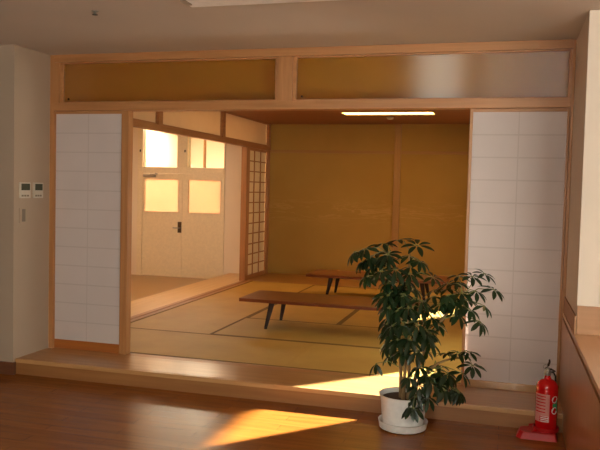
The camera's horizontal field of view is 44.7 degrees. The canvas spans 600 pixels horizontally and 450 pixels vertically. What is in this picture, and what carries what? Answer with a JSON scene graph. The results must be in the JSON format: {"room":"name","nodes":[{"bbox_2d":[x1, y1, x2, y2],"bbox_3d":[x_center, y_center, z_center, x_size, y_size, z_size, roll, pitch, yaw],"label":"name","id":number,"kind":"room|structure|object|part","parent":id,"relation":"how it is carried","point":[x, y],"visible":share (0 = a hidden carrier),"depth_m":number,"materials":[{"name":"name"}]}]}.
{"room":"community center hall","nodes":[
{"label":"community center hall","id":0,"kind":"room"},
{"bbox_2d":[0,44,49,361],"bbox_3d":[-3.759,-0.177,6.375,3.290,2.586,0.460,2,3,16],"label":"wall","id":1,"kind":"structure","parent":0,"point":[24,72],"depth_m":5.82,"materials":[{"name":"painted plaster"}]},
{"bbox_2d":[0,361,15,374],"bbox_3d":[-3.845,1.073,6.220,3.302,0.100,0.035,2,3,16],"label":"baseboard","id":2,"kind":"structure","parent":1,"relation":"attached to","point":[9,368],"depth_m":5.77,"materials":[{"name":"brown wood"}]},
{"bbox_2d":[19,208,26,222],"bbox_3d":[-2.204,-0.077,5.812,0.013,0.120,0.090,2,3,16],"label":"light switch","id":3,"kind":"object","parent":1,"relation":"attached to","point":[22,211],"visible":1,"depth_m":5.80,"materials":[{"name":"plastic"}]},
{"bbox_2d":[19,182,30,197],"bbox_3d":[-2.193,-0.277,5.816,0.018,0.125,0.130,2,3,16],"label":"controller","id":4,"kind":"object","parent":1,"relation":"attached to","point":[24,187],"visible":1,"depth_m":5.80,"materials":[{"name":"white plastic"}]},
{"bbox_2d":[33,183,42,197],"bbox_3d":[-2.147,-0.284,5.979,0.018,0.125,0.120,2,3,16],"label":"controller","id":5,"kind":"object","parent":1,"relation":"attached to","point":[37,187],"visible":1,"depth_m":5.97,"materials":[{"name":"white plastic"}]},
{"bbox_2d":[48,55,55,347],"bbox_3d":[-2.080,-0.189,6.188,0.040,2.462,0.100,2,3,16],"label":"trim","id":6,"kind":"structure","parent":1,"relation":"attached to","point":[52,113],"depth_m":6.14,"materials":[{"name":"brown wood"}]},
{"bbox_2d":[54,62,60,102],"bbox_3d":[-2.017,-1.187,6.117,0.045,0.335,0.080,2,3,16],"label":"trim","id":7,"kind":"structure","parent":1,"relation":"attached to","point":[57,64],"depth_m":6.08,"materials":[{"name":"brown wood"}]},
{"bbox_2d":[60,57,276,102],"bbox_3d":[-1.081,-1.151,5.852,1.903,0.335,0.040,2,3,16],"label":"window","id":8,"kind":"structure","parent":1,"relation":"in","point":[222,79],"depth_m":5.83,"materials":[{"name":"brown glass"}]},
{"bbox_2d":[48,163,49,318],"bbox_3d":[-3.468,-0.260,6.581,2.730,2.744,0.098,2,3,16],"label":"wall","id":9,"kind":"structure","parent":0,"point":[49,163],"depth_m":6.24,"materials":[{"name":"beige paint"}]},
{"bbox_2d":[49,280,249,347],"bbox_3d":[-1.465,1.005,8.635,0.144,0.143,4.820,2,3,16],"label":"trim","id":10,"kind":"structure","parent":9,"relation":"attached to","point":[170,307],"depth_m":8.83,"materials":[{"name":"brown wood"}]},
{"bbox_2d":[146,129,190,173],"bbox_3d":[-3.608,-0.499,11.293,0.120,2.744,9.100,2,3,16],"label":"window","id":11,"kind":"structure","parent":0,"point":[161,147],"depth_m":14.18,"materials":[{"name":"glass"}]},
{"bbox_2d":[131,127,242,274],"bbox_3d":[-1.919,-0.499,12.123,2.678,2.744,0.120,2,3,16],"label":"wall","id":12,"kind":"structure","parent":0,"point":[233,160],"depth_m":11.86,"materials":[{"name":"beige paint"}]},
{"bbox_2d":[142,173,182,276],"bbox_3d":[-2.315,-0.006,12.165,0.726,1.726,0.137,2,3,16],"label":"door","id":13,"kind":"structure","parent":12,"relation":"in","point":[162,192],"depth_m":12.20,"materials":[{"name":"beige wood"}]},
{"bbox_3d":[-2.309,-0.494,12.193,0.610,0.540,0.006,2,3,16],"label":"glass pane","id":14,"kind":"part","parent":13,"relation":"part of","materials":[{"name":"yellow glass"}]},
{"bbox_3d":[-1.999,0.038,12.101,0.065,0.180,0.010,2,3,16],"label":"handle plate","id":15,"kind":"part","parent":13,"relation":"part of","materials":[{"name":"brown metal"}]},
{"bbox_2d":[136,128,225,274],"bbox_3d":[-1.969,-0.415,12.120,1.570,2.574,0.120,2,3,16],"label":"trim","id":16,"kind":"structure","parent":12,"relation":"attached to","point":[184,143],"depth_m":12.14,"materials":[{"name":"beige wood"}]},
{"bbox_2d":[181,174,223,278],"bbox_3d":[-1.601,0.024,12.010,0.726,1.716,0.046,2,3,16],"label":"door","id":17,"kind":"structure","parent":12,"relation":"in","point":[202,203],"depth_m":12.00,"materials":[{"name":"beige wood"}]},
{"bbox_3d":[-1.564,-0.466,11.982,0.560,0.540,0.006,2,3,16],"label":"glass pane","id":18,"kind":"part","parent":17,"relation":"part of","materials":[{"name":"yellow glass"}]},
{"bbox_2d":[239,147,249,280],"bbox_3d":[-0.827,-0.165,10.911,0.085,1.997,0.140,2,3,16],"label":"trim","id":19,"kind":"structure","parent":12,"relation":"attached to","point":[245,163],"depth_m":10.86,"materials":[{"name":"brown wood"}]},
{"bbox_2d":[191,137,223,174],"bbox_3d":[-1.057,-0.635,15.243,2.828,2.744,0.100,2,3,16],"label":"window","id":20,"kind":"structure","parent":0,"point":[214,151],"depth_m":15.41,"materials":[{"name":"glass"}]},
{"bbox_2d":[0,274,565,449],"bbox_3d":[0.370,1.329,5.167,12.000,0.100,12.150,2,3,16],"label":"floor","id":21,"kind":"structure","parent":0,"point":[37,412],"depth_m":4.70,"materials":[{"name":"brown wood"}]},
{"bbox_2d":[131,273,238,315],"bbox_3d":[-1.685,0.972,9.073,0.516,0.123,5.725,2,3,16],"label":"step","id":22,"kind":"structure","parent":21,"relation":"on","point":[141,305],"depth_m":9.49,"materials":[{"name":"brown wood"}]},
{"bbox_2d":[15,347,562,432],"bbox_3d":[-0.230,1.188,5.443,4.103,0.124,0.435,2,3,16],"label":"raised step","id":23,"kind":"structure","parent":21,"relation":"on","point":[482,406],"depth_m":5.34,"materials":[{"name":"brown wood"}]},
{"bbox_2d":[53,347,535,393],"bbox_3d":[-0.140,1.126,5.683,4.062,0.020,0.080,2,3,16],"label":"trim","id":24,"kind":"structure","parent":23,"relation":"on","point":[133,354],"depth_m":5.70,"materials":[{"name":"brown wood"}]},
{"bbox_2d":[54,111,121,352],"bbox_3d":[-1.766,0.055,6.094,0.632,1.998,0.030,2,3,16],"label":"screen","id":25,"kind":"object","parent":24,"relation":"on","point":[88,144],"visible":1,"depth_m":6.08,"materials":[{"name":"white paper"}]},
{"bbox_3d":[-1.793,1.015,6.143,0.614,0.074,0.030,2,3,16],"label":"rail","id":26,"kind":"part","parent":25,"relation":"part of","materials":[{"name":"brown wood"}]},
{"bbox_3d":[-1.745,-0.931,6.045,0.614,0.024,0.030,2,3,16],"label":"rail","id":27,"kind":"part","parent":25,"relation":"part of","materials":[{"name":"brown wood"}]},
{"bbox_2d":[460,108,569,392],"bbox_3d":[1.513,0.181,5.166,0.668,1.998,0.030,2,3,16],"label":"screen","id":28,"kind":"object","parent":24,"relation":"on","point":[518,160],"visible":0.85,"depth_m":5.15,"materials":[{"name":"white paper"}]},
{"bbox_3d":[1.493,1.152,5.214,0.630,0.054,0.030,2,3,16],"label":"rail","id":29,"kind":"part","parent":28,"relation":"part of","materials":[{"name":"brown wood"}]},
{"bbox_3d":[1.540,-0.804,5.116,0.630,0.024,0.030,2,3,16],"label":"rail","id":30,"kind":"part","parent":28,"relation":"part of","materials":[{"name":"brown wood"}]},
{"bbox_2d":[347,238,504,434],"bbox_3d":[0.772,0.701,4.621,0.996,1.228,0.449,2,3,16],"label":"potted plant","id":31,"kind":"object","parent":21,"relation":"on","point":[404,407],"visible":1,"depth_m":4.56,"materials":[{"name":"green plant"}]},
{"bbox_3d":[0.623,0.658,4.686,0.100,0.920,0.028,2,3,3],"label":"stem","id":32,"kind":"part","parent":31,"relation":"part of","materials":[{"name":"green plant"}]},
{"bbox_3d":[0.664,1.191,4.697,0.318,0.213,0.318,2,3,16],"label":"pot","id":33,"kind":"part","parent":31,"relation":"part of","materials":[{"name":"white ceramic"}]},
{"bbox_3d":[0.669,0.808,4.623,0.025,0.632,0.075,1,3,-7],"label":"stem","id":34,"kind":"part","parent":31,"relation":"part of","materials":[{"name":"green plant"}]},
{"bbox_3d":[0.696,0.646,4.660,0.046,0.952,0.027,4,4,38],"label":"stem","id":35,"kind":"part","parent":31,"relation":"part of","materials":[{"name":"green plant"}]},
{"bbox_3d":[0.851,0.979,4.612,0.335,0.307,0.030,2,3,12],"label":"stem","id":36,"kind":"part","parent":31,"relation":"part of","materials":[{"name":"green plant"}]},
{"bbox_3d":[0.859,0.785,4.628,0.321,0.687,0.032,2,3,21],"label":"stem","id":37,"kind":"part","parent":31,"relation":"part of","materials":[{"name":"green plant"}]},
{"bbox_2d":[516,423,558,442],"bbox_3d":[1.501,1.301,4.617,0.258,0.065,0.193,2,3,16],"label":"stand","id":38,"kind":"object","parent":21,"relation":"on","point":[530,432],"visible":0.78,"depth_m":4.55,"materials":[{"name":"red plastic"}]},
{"bbox_2d":[534,359,558,429],"bbox_3d":[1.560,1.068,4.608,0.136,0.446,0.137,2,3,16],"label":"fire extinguisher","id":39,"kind":"object","parent":38,"relation":"on","point":[546,399],"visible":0.98,"depth_m":4.56,"materials":[{"name":"red paint"}]},
{"bbox_2d":[567,334,599,449],"bbox_3d":[1.740,1.082,2.595,1.225,0.716,3.178,2,3,16],"label":"base cabinet","id":40,"kind":"object","parent":21,"relation":"on","point":[584,401],"visible":1,"depth_m":3.67,"materials":[{"name":"brown wood"}]},
{"bbox_2d":[573,334,599,396],"bbox_3d":[1.750,0.739,2.578,1.221,0.027,3.178,2,3,16],"label":"countertop","id":41,"kind":"structure","parent":40,"relation":"on","point":[588,346],"depth_m":3.75,"materials":[{"name":"brown wood"}]},
{"bbox_2d":[0,0,599,123],"bbox_3d":[0.472,-1.355,5.162,12.200,0.146,12.660,2,3,16],"label":"ceiling","id":42,"kind":"structure","parent":0,"point":[50,27],"depth_m":4.78,"materials":[{"name":"white paint"}]},
{"bbox_2d":[180,0,335,6],"bbox_3d":[-0.058,-1.254,3.998,1.280,0.018,0.265,2,3,16],"label":"recessed light","id":43,"kind":"object","parent":42,"relation":"in","point":[192,3],"visible":1,"depth_m":4.14,"materials":[{"name":"white plastic"}]},
{"bbox_2d":[180,0,191,5],"bbox_3d":[-0.652,-1.272,4.175,0.030,0.008,0.100,2,3,16],"label":"socket","id":44,"kind":"object","parent":43,"relation":"attached to","point":[186,2],"depth_m":4.16,"materials":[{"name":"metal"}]},
{"bbox_2d":[341,112,435,114],"bbox_3d":[1.168,-1.548,9.763,1.260,0.105,0.460,2,3,16],"label":"recessed light","id":45,"kind":"object","parent":42,"relation":"in","point":[358,113],"visible":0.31,"depth_m":9.85,"materials":[{"name":"white plastic"}]},
{"bbox_2d":[344,112,433,113],"bbox_3d":[1.183,-1.518,9.823,1.210,0.022,0.290,2,3,16],"label":"diffuser","id":46,"kind":"object","parent":45,"relation":"attached to","point":[358,112],"depth_m":9.76,"materials":[{"name":"beige plastic"}]},
{"bbox_2d":[248,273,463,293],"bbox_3d":[1.308,0.959,10.930,4.185,0.140,1.108,2,3,16],"label":"floor","id":47,"kind":"structure","parent":0,"point":[268,277],"depth_m":11.06,"materials":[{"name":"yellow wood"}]},
{"bbox_2d":[248,148,267,278],"bbox_3d":[-0.683,-0.187,11.427,0.030,1.999,0.927,2,3,16],"label":"lattice screen","id":48,"kind":"object","parent":47,"relation":"on","point":[258,158],"visible":0.71,"depth_m":11.50,"materials":[{"name":"brown wood"}]},
{"bbox_3d":[-0.707,0.782,11.476,0.030,0.059,0.867,2,3,16],"label":"rail","id":49,"kind":"part","parent":48,"relation":"part of","materials":[{"name":"brown wood"}]},
{"bbox_3d":[-0.659,-1.165,11.378,0.030,0.040,0.867,2,3,16],"label":"rail","id":50,"kind":"part","parent":48,"relation":"part of","materials":[{"name":"brown wood"}]},
{"bbox_2d":[268,124,469,282],"bbox_3d":[1.513,-0.282,11.447,4.405,2.576,0.100,2,3,16],"label":"wall","id":51,"kind":"structure","parent":0,"point":[324,208],"depth_m":11.54,"materials":[{"name":"paper"}]},
{"bbox_2d":[265,150,269,273],"bbox_3d":[-0.545,-0.210,11.929,0.050,2.005,0.105,2,3,16],"label":"trim","id":52,"kind":"structure","parent":51,"relation":"attached to","point":[268,174],"depth_m":11.91,"materials":[{"name":"brown wood"}]},
{"bbox_2d":[270,150,393,153],"bbox_3d":[0.483,-1.167,11.639,2.055,0.045,0.020,2,3,16],"label":"trim","id":53,"kind":"structure","parent":51,"relation":"attached to","point":[271,151],"depth_m":11.63,"materials":[{"name":"brown wood"}]},
{"bbox_2d":[391,124,401,272],"bbox_3d":[1.500,-0.349,11.380,0.102,2.436,0.030,2,3,16],"label":"trim","id":54,"kind":"structure","parent":51,"relation":"attached to","point":[398,127],"depth_m":11.36,"materials":[{"name":"brown wood"}]},
{"bbox_2d":[401,151,468,154],"bbox_3d":[2.545,-1.088,11.056,2.028,0.045,0.020,2,3,16],"label":"trim","id":55,"kind":"structure","parent":51,"relation":"attached to","point":[402,152],"depth_m":11.18,"materials":[{"name":"brown wood"}]},
{"bbox_2d":[566,10,599,322],"bbox_3d":[3.992,0.131,3.996,4.687,2.586,0.820,2,3,16],"label":"wall","id":56,"kind":"structure","parent":0,"point":[583,257],"depth_m":4.23,"materials":[{"name":"painted plaster"}]},
{"bbox_2d":[119,110,132,354],"bbox_3d":[-1.431,0.067,6.002,0.063,2.000,0.075,2,3,16],"label":"trim","id":57,"kind":"structure","parent":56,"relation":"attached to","point":[127,116],"depth_m":5.97,"materials":[{"name":"brown wood"}]},
{"bbox_2d":[276,56,292,100],"bbox_3d":[-0.104,-1.114,5.586,0.122,0.335,0.100,2,3,16],"label":"trim","id":58,"kind":"structure","parent":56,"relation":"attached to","point":[284,63],"depth_m":5.54,"materials":[{"name":"brown wood"}]},
{"bbox_2d":[53,98,570,111],"bbox_3d":[-0.088,-0.913,5.589,4.062,0.065,0.122,2,3,16],"label":"trim","id":59,"kind":"structure","parent":56,"relation":"attached to","point":[400,104],"depth_m":5.48,"materials":[{"name":"brown wood"}]},
{"bbox_2d":[54,39,572,62],"bbox_3d":[-0.079,-1.311,5.567,4.062,0.062,0.108,2,3,16],"label":"trim","id":60,"kind":"structure","parent":56,"relation":"attached to","point":[565,43],"depth_m":5.44,"materials":[{"name":"brown wood"}]},
{"bbox_2d":[292,49,572,100],"bbox_3d":[0.909,-1.074,5.289,1.992,0.335,0.040,2,3,16],"label":"window","id":61,"kind":"structure","parent":56,"relation":"in","point":[520,73],"depth_m":5.26,"materials":[{"name":"brown glass"}]},
{"bbox_2d":[559,318,573,449],"bbox_3d":[1.706,0.997,4.684,0.018,0.676,0.820,2,3,16],"label":"trim","id":62,"kind":"structure","parent":56,"relation":"attached to","point":[566,337],"depth_m":4.61,"materials":[{"name":"brown wood"}]},
{"bbox_2d":[563,312,573,336],"bbox_3d":[1.717,0.633,4.665,0.014,0.027,0.820,2,3,16],"label":"trim","id":63,"kind":"structure","parent":56,"relation":"attached to","point":[564,316],"depth_m":4.61,"materials":[{"name":"brown wood"}]},
{"bbox_2d":[564,297,599,335],"bbox_3d":[2.290,0.558,4.490,1.197,0.167,0.832,2,3,16],"label":"panel","id":64,"kind":"object","parent":56,"relation":"attached to","point":[588,317],"visible":1,"depth_m":4.24,"materials":[{"name":"brown wood"}]},
{"bbox_3d":[2.705,-0.076,7.922,0.060,2.576,6.040,2,3,16],"label":"wall","id":65,"kind":"structure","parent":0,"visible":0},
{"bbox_2d":[558,39,576,395],"bbox_3d":[1.856,-0.037,5.075,0.021,2.462,0.100,2,3,16],"label":"trim","id":66,"kind":"structure","parent":65,"relation":"attached to","point":[574,40],"depth_m":5.02,"materials":[{"name":"brown wood"}]},
{"bbox_3d":[-1.525,0.855,13.698,2.678,0.100,3.250,2,3,16],"label":"floor","id":67,"kind":"structure","parent":0,"visible":0},
{"bbox_2d":[203,140,206,167],"bbox_3d":[-1.735,-0.544,13.203,0.040,2.734,0.040,2,3,16],"label":"post","id":68,"kind":"object","parent":67,"relation":"on","point":[204,150],"visible":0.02,"depth_m":13.15,"materials":[{"name":"brown wood"}]},
{"bbox_3d":[0.554,1.100,8.049,4.058,0.110,4.850,2,3,16],"label":"floor","id":69,"kind":"structure","parent":0,"visible":0},
{"bbox_2d":[130,299,268,333],"bbox_3d":[-1.050,0.993,7.996,0.992,0.031,1.937,2,3,16],"label":"mat","id":70,"kind":"object","parent":69,"relation":"on","point":[204,316],"visible":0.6,"depth_m":7.84,"materials":[{"name":"wicker"}]},
{"bbox_2d":[130,327,313,366],"bbox_3d":[-0.962,1.072,6.460,2.002,0.031,0.967,2,3,16],"label":"mat","id":71,"kind":"object","parent":69,"relation":"on","point":[225,348],"visible":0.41,"depth_m":6.38,"materials":[{"name":"wicker"}]},
{"bbox_2d":[200,281,313,303],"bbox_3d":[-0.519,0.912,9.861,0.992,0.031,1.937,2,3,16],"label":"mat","id":72,"kind":"object","parent":69,"relation":"on","point":[233,294],"visible":0.52,"depth_m":10.04,"materials":[{"name":"wicker"}]},
{"bbox_2d":[248,304,356,323],"bbox_3d":[0.180,0.990,8.656,1.007,0.031,1.937,2,3,16],"label":"mat","id":73,"kind":"object","parent":69,"relation":"on","point":[313,314],"visible":0.43,"depth_m":8.15,"materials":[{"name":"wicker"}]},
{"bbox_2d":[214,317,434,349],"bbox_3d":[0.263,1.069,7.121,2.007,0.031,0.967,2,3,16],"label":"mat","id":74,"kind":"object","parent":69,"relation":"on","point":[350,335],"visible":0.5,"depth_m":7.12,"materials":[{"name":"wicker"}]},
{"bbox_2d":[239,290,424,328],"bbox_3d":[0.337,0.895,7.316,1.795,0.299,0.620,2,3,16],"label":"table","id":75,"kind":"object","parent":74,"relation":"on","point":[260,296],"visible":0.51,"depth_m":7.24,"materials":[{"name":"brown wood"}]},
{"bbox_3d":[-0.303,0.897,7.253,0.100,0.254,0.056,0,3,-29],"label":"leg","id":76,"kind":"part","parent":75,"relation":"part of","materials":[{"name":"paint"}]},
{"bbox_3d":[-0.174,0.878,7.707,0.056,0.254,0.100,0,3,-30],"label":"leg","id":77,"kind":"part","parent":75,"relation":"part of","materials":[{"name":"paint"}]},
{"bbox_2d":[284,343,460,383],"bbox_3d":[0.969,1.146,5.915,2.007,0.031,0.967,2,3,16],"label":"mat","id":78,"kind":"object","parent":69,"relation":"on","point":[319,356],"visible":0.31,"depth_m":5.98,"materials":[{"name":"wicker"}]},
{"bbox_2d":[300,285,454,302],"bbox_3d":[1.058,0.948,9.918,2.007,0.031,0.967,2,3,16],"label":"mat","id":79,"kind":"object","parent":69,"relation":"on","point":[316,289],"visible":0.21,"depth_m":10.02,"materials":[{"name":"wicker"}]},
{"bbox_2d":[306,269,450,300],"bbox_3d":[1.018,0.803,9.491,1.795,0.299,0.620,2,3,16],"label":"table","id":80,"kind":"object","parent":79,"relation":"on","point":[330,274],"visible":0.59,"depth_m":9.41,"materials":[{"name":"brown wood"}]},
{"bbox_3d":[0.378,0.805,9.428,0.100,0.254,0.056,0,3,-29],"label":"leg","id":81,"kind":"part","parent":80,"relation":"part of","materials":[{"name":"paint"}]},
{"bbox_3d":[0.507,0.786,9.882,0.056,0.254,0.100,0,3,-30],"label":"leg","id":82,"kind":"part","parent":80,"relation":"part of","materials":[{"name":"paint"}]},
{"bbox_3d":[1.530,0.850,9.102,0.056,0.254,0.100,0,3,-30],"label":"leg","id":83,"kind":"part","parent":80,"relation":"part of","materials":[{"name":"paint"}]},
{"bbox_3d":[1.659,0.830,9.556,0.100,0.254,0.056,0,3,-29],"label":"leg","id":84,"kind":"part","parent":80,"relation":"part of","materials":[{"name":"paint"}]},
{"bbox_2d":[340,302,442,329],"bbox_3d":[1.146,1.027,8.382,0.997,0.031,1.937,2,3,16],"label":"mat","id":85,"kind":"object","parent":69,"relation":"on","point":[368,318],"visible":0.24,"depth_m":7.98,"materials":[{"name":"wicker"}]},
{"bbox_2d":[430,318,462,354],"bbox_3d":[1.847,1.105,7.177,1.007,0.031,1.937,2,3,16],"label":"mat","id":86,"kind":"object","parent":69,"relation":"on","point":[452,340],"visible":0.07,"depth_m":6.99,"materials":[{"name":"wicker"}]},
{"bbox_3d":[-2.051,0.014,6.709,0.050,2.005,0.900,2,3,16],"label":"wall","id":87,"kind":"structure","parent":0,"visible":0},
{"bbox_2d":[133,112,156,123],"bbox_3d":[-1.845,-1.258,7.210,0.016,0.366,1.840,2,3,16],"label":"window","id":88,"kind":"structure","parent":87,"relation":"in","point":[150,117],"depth_m":7.88,"materials":[{"name":"brown wood"}]},
{"bbox_2d":[157,112,162,124],"bbox_3d":[-1.573,-1.298,8.140,0.055,0.366,0.100,2,3,16],"label":"trim","id":89,"kind":"structure","parent":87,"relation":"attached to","point":[159,114],"depth_m":8.12,"materials":[{"name":"brown wood"}]},
{"bbox_2d":[163,111,221,136],"bbox_3d":[-1.322,-1.337,9.050,0.016,0.366,1.790,2,3,16],"label":"window","id":90,"kind":"structure","parent":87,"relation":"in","point":[206,122],"depth_m":9.13,"materials":[{"name":"brown wood"}]},
{"bbox_2d":[133,120,270,150],"bbox_3d":[-1.321,-1.123,9.080,0.080,0.065,5.930,2,3,16],"label":"trim","id":91,"kind":"structure","parent":87,"relation":"attached to","point":[137,124],"depth_m":8.98,"materials":[{"name":"brown wood"}]},
{"bbox_2d":[221,111,225,137],"bbox_3d":[-1.056,-1.377,9.956,0.055,0.366,0.100,2,3,16],"label":"trim","id":92,"kind":"structure","parent":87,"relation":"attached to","point":[223,113],"depth_m":9.92,"materials":[{"name":"brown wood"}]},
{"bbox_2d":[226,112,267,145],"bbox_3d":[-0.792,-1.418,10.909,0.016,0.366,1.880,2,3,16],"label":"window","id":93,"kind":"structure","parent":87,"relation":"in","point":[238,127],"depth_m":10.85,"materials":[{"name":"brown wood"}]},
{"bbox_2d":[267,124,270,146],"bbox_3d":[-0.514,-1.459,11.859,0.055,0.366,0.100,2,3,16],"label":"trim","id":94,"kind":"structure","parent":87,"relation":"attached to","point":[269,125],"depth_m":11.82,"materials":[{"name":"brown wood"}]}
]}

